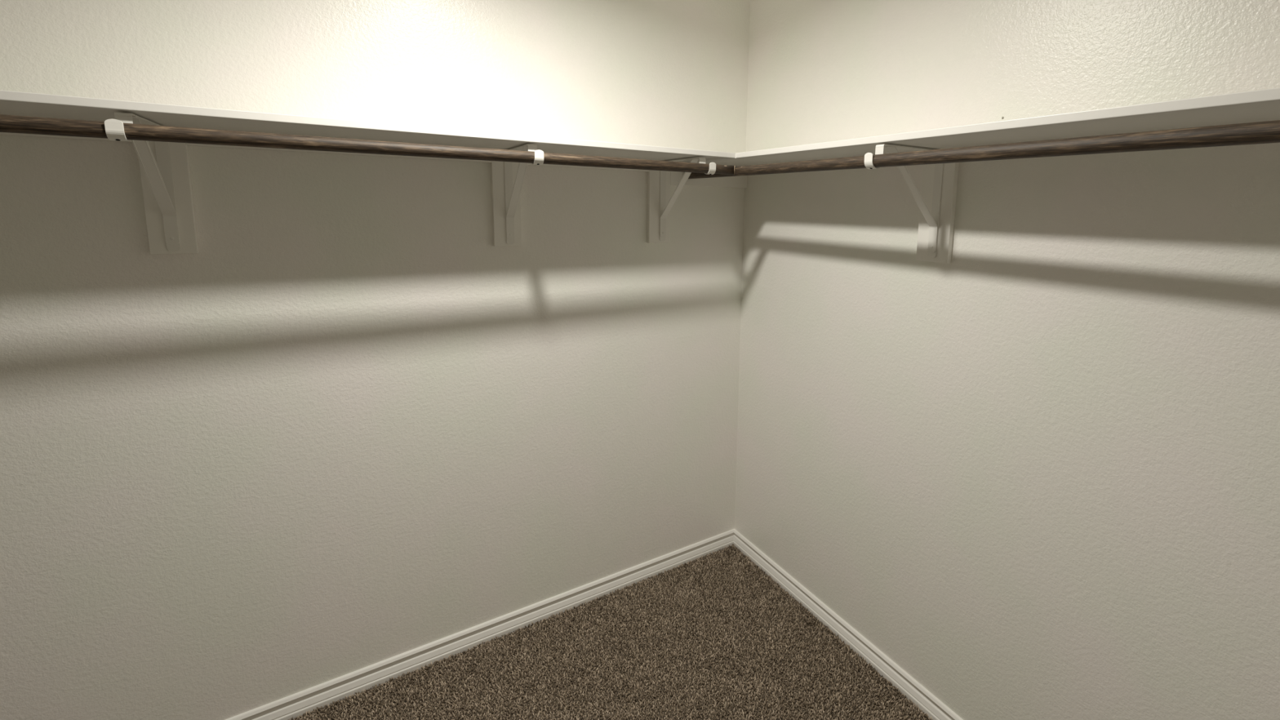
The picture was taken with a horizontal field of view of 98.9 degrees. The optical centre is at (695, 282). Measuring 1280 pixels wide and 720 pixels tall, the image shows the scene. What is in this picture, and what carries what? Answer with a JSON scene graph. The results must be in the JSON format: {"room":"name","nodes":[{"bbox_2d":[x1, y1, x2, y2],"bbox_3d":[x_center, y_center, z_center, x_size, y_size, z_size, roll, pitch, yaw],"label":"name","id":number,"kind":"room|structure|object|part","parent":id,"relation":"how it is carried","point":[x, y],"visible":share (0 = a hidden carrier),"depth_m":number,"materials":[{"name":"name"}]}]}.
{"room":"walk-in closet","nodes":[
{"label":"walk-in closet","id":0,"kind":"room"},
{"bbox_2d":[0,0,750,719],"bbox_3d":[-1.761,0.150,1.199,4.600,2.505,0.100,-4,9,-33],"label":"wall","id":1,"kind":"structure","parent":0,"point":[350,429],"depth_m":1.61,"materials":[{"name":"paint"}]},
{"bbox_2d":[0,132,132,142],"bbox_3d":[-2.503,-0.279,0.582,2.737,0.042,0.019,-4,9,-33],"label":"cleat","id":2,"kind":"object","parent":1,"relation":"attached to","point":[1,133],"visible":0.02,"depth_m":1.24,"materials":[{"name":"white paint"}]},
{"bbox_2d":[104,111,180,251],"bbox_3d":[-1.219,-0.207,1.212,0.026,0.303,0.338,-4,9,-33],"label":"shelf bracket","id":3,"kind":"object","parent":1,"relation":"attached to","point":[159,175],"visible":0.86,"depth_m":1.30,"materials":[{"name":"white"}]},
{"bbox_3d":[-1.233,-0.354,1.218,0.026,0.014,0.275,-4,9,-33],"label":"arm","id":4,"kind":"part","parent":3,"relation":"part of","materials":[{"name":"white"}]},
{"bbox_3d":[-1.310,-0.221,1.352,0.026,0.289,0.003,-4,9,-33],"label":"wall plate","id":5,"kind":"part","parent":3,"relation":"part of","materials":[{"name":"white"}]},
{"bbox_2d":[138,141,198,254],"bbox_3d":[-1.316,-0.228,1.360,0.088,0.313,0.019,-4,9,-33],"label":"board","id":6,"kind":"object","parent":1,"relation":"attached to","point":[178,151],"visible":0.55,"depth_m":1.36,"materials":[{"name":"white paint"}]},
{"bbox_2d":[186,142,491,162],"bbox_3d":[-0.969,-0.386,1.562,0.732,0.042,0.019,-4,9,-33],"label":"cleat","id":7,"kind":"object","parent":1,"relation":"attached to","point":[187,144],"visible":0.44,"depth_m":1.52,"materials":[{"name":"white paint"}]},
{"bbox_2d":[0,89,786,166],"bbox_3d":[-1.641,-0.345,0.957,4.600,0.018,0.309,-4,9,-33],"label":"closet shelf","id":8,"kind":"object","parent":1,"relation":"attached to","point":[11,103],"visible":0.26,"depth_m":1.33,"materials":[{"name":"white paint"}]},
{"bbox_2d":[225,528,733,719],"bbox_3d":[-1.751,1.324,1.313,4.600,0.073,0.016,-4,9,-33],"label":"baseboard","id":9,"kind":"structure","parent":1,"relation":"attached to","point":[294,705],"depth_m":1.92,"materials":[{"name":"white paint"}]},
{"bbox_2d":[490,160,521,246],"bbox_3d":[-0.626,-0.276,1.801,0.089,0.313,0.019,-4,9,-33],"label":"board","id":10,"kind":"object","parent":1,"relation":"attached to","point":[497,168],"visible":0.54,"depth_m":1.79,"materials":[{"name":"white paint"}]},
{"bbox_2d":[504,143,543,244],"bbox_3d":[-0.524,-0.256,1.656,0.026,0.303,0.338,-4,9,-33],"label":"shelf bracket","id":11,"kind":"object","parent":1,"relation":"attached to","point":[512,194],"visible":0.85,"depth_m":1.76,"materials":[{"name":"white"}]},
{"bbox_2d":[0,114,734,174],"bbox_3d":[-1.672,-0.260,0.730,4.290,0.032,0.032,-4,9,-33],"label":"closet rod","id":12,"kind":"object","parent":11,"relation":"attached to","point":[8,123],"visible":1,"depth_m":1.23,"materials":[{"name":"brown wood"}]},
{"bbox_3d":[-0.614,-0.270,1.796,0.026,0.289,0.003,-4,9,-33],"label":"wall plate","id":13,"kind":"part","parent":11,"relation":"part of","materials":[{"name":"white"}]},
{"bbox_3d":[-0.538,-0.403,1.662,0.026,0.014,0.275,-4,9,-33],"label":"arm","id":14,"kind":"part","parent":11,"relation":"part of","materials":[{"name":"white"}]},
{"bbox_2d":[528,163,649,172],"bbox_3d":[-0.383,-0.427,1.937,0.482,0.043,0.019,-4,9,-33],"label":"cleat","id":15,"kind":"object","parent":1,"relation":"attached to","point":[531,164],"visible":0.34,"depth_m":1.94,"materials":[{"name":"white paint"}]},
{"bbox_2d":[647,169,670,243],"bbox_3d":[-0.144,-0.310,2.109,0.091,0.313,0.019,-4,9,-33],"label":"board","id":16,"kind":"object","parent":1,"relation":"attached to","point":[653,176],"visible":0.54,"depth_m":2.10,"materials":[{"name":"white paint"}]},
{"bbox_2d":[659,156,715,240],"bbox_3d":[-0.037,-0.290,1.967,0.026,0.303,0.338,-4,9,-33],"label":"bracket","id":17,"kind":"object","parent":1,"relation":"attached to","point":[664,210],"visible":0.8,"depth_m":2.08,"materials":[{"name":"white"}]},
{"bbox_3d":[-0.128,-0.304,2.107,0.026,0.289,0.003,-4,9,-33],"label":"wall plate","id":18,"kind":"part","parent":17,"relation":"part of","materials":[{"name":"white"}]},
{"bbox_3d":[-0.051,-0.437,1.973,0.026,0.014,0.275,-4,9,-33],"label":"arm","id":19,"kind":"part","parent":17,"relation":"part of","materials":[{"name":"white"}]},
{"bbox_2d":[670,165,747,187],"bbox_3d":[0.055,-0.435,2.220,0.376,0.088,0.019,-4,9,-33],"label":"cleat","id":20,"kind":"object","parent":1,"relation":"attached to","point":[740,181],"visible":0.52,"depth_m":2.23,"materials":[{"name":"white paint"}]},
{"bbox_2d":[298,546,928,719],"bbox_3d":[-0.946,1.589,0.082,4.800,0.091,3.200,-4,9,-33],"label":"floor","id":21,"kind":"structure","parent":0,"point":[651,582],"depth_m":1.84,"materials":[{"name":"brown carpet"}]},
{"bbox_2d":[288,544,932,719],"bbox_3d":[-0.272,1.410,1.083,2.350,0.014,2.000,-4,9,-33],"label":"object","id":22,"kind":"object","parent":21,"relation":"on","point":[647,612],"visible":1,"depth_m":1.86,"materials":[{"name":"brown carpet"}]},
{"bbox_2d":[734,0,1279,719],"bbox_3d":[1.026,0.199,1.214,0.101,2.505,3.100,-4,9,-33],"label":"wall","id":23,"kind":"structure","parent":0,"point":[1036,469],"depth_m":1.40,"materials":[{"name":"paint"}]},
{"bbox_2d":[733,528,963,719],"bbox_3d":[0.983,1.375,1.303,0.016,0.073,3.000,-4,9,-33],"label":"baseboard","id":24,"kind":"structure","parent":23,"relation":"attached to","point":[912,689],"depth_m":1.95,"materials":[{"name":"white paint"}]},
{"bbox_2d":[915,162,959,263],"bbox_3d":[0.696,-0.218,1.574,0.019,0.318,0.102,-4,9,-33],"label":"board","id":25,"kind":"object","parent":23,"relation":"attached to","point":[950,171],"visible":0.5,"depth_m":1.55,"materials":[{"name":"white paint"}]},
{"bbox_2d":[864,144,943,257],"bbox_3d":[0.563,-0.212,1.485,0.301,0.303,0.026,-4,9,-33],"label":"shelf bracket","id":26,"kind":"object","parent":25,"relation":"attached to","point":[932,220],"visible":0.87,"depth_m":1.54,"materials":[{"name":"white"}]},
{"bbox_3d":[0.583,-0.356,1.476,0.260,0.014,0.026,-4,9,-33],"label":"arm","id":27,"kind":"part","parent":26,"relation":"part of","materials":[{"name":"white"}]},
{"bbox_3d":[0.689,-0.214,1.566,0.003,0.289,0.026,-4,9,-33],"label":"wall plate","id":28,"kind":"part","parent":26,"relation":"part of","materials":[{"name":"white"}]},
{"bbox_2d":[684,120,1279,178],"bbox_3d":[0.771,-0.238,0.913,0.033,0.032,2.978,-4,9,-33],"label":"closet rod","id":29,"kind":"object","parent":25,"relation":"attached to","point":[1268,131],"visible":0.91,"depth_m":1.03,"materials":[{"name":"brown wood"}]},
{"bbox_2d":[735,87,1279,162],"bbox_3d":[0.984,-0.285,0.869,0.285,0.022,2.691,-4,9,-33],"label":"closet shelf","id":30,"kind":"object","parent":23,"relation":"attached to","point":[1260,105],"visible":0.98,"depth_m":1.10,"materials":[{"name":"white paint"}]}
]}

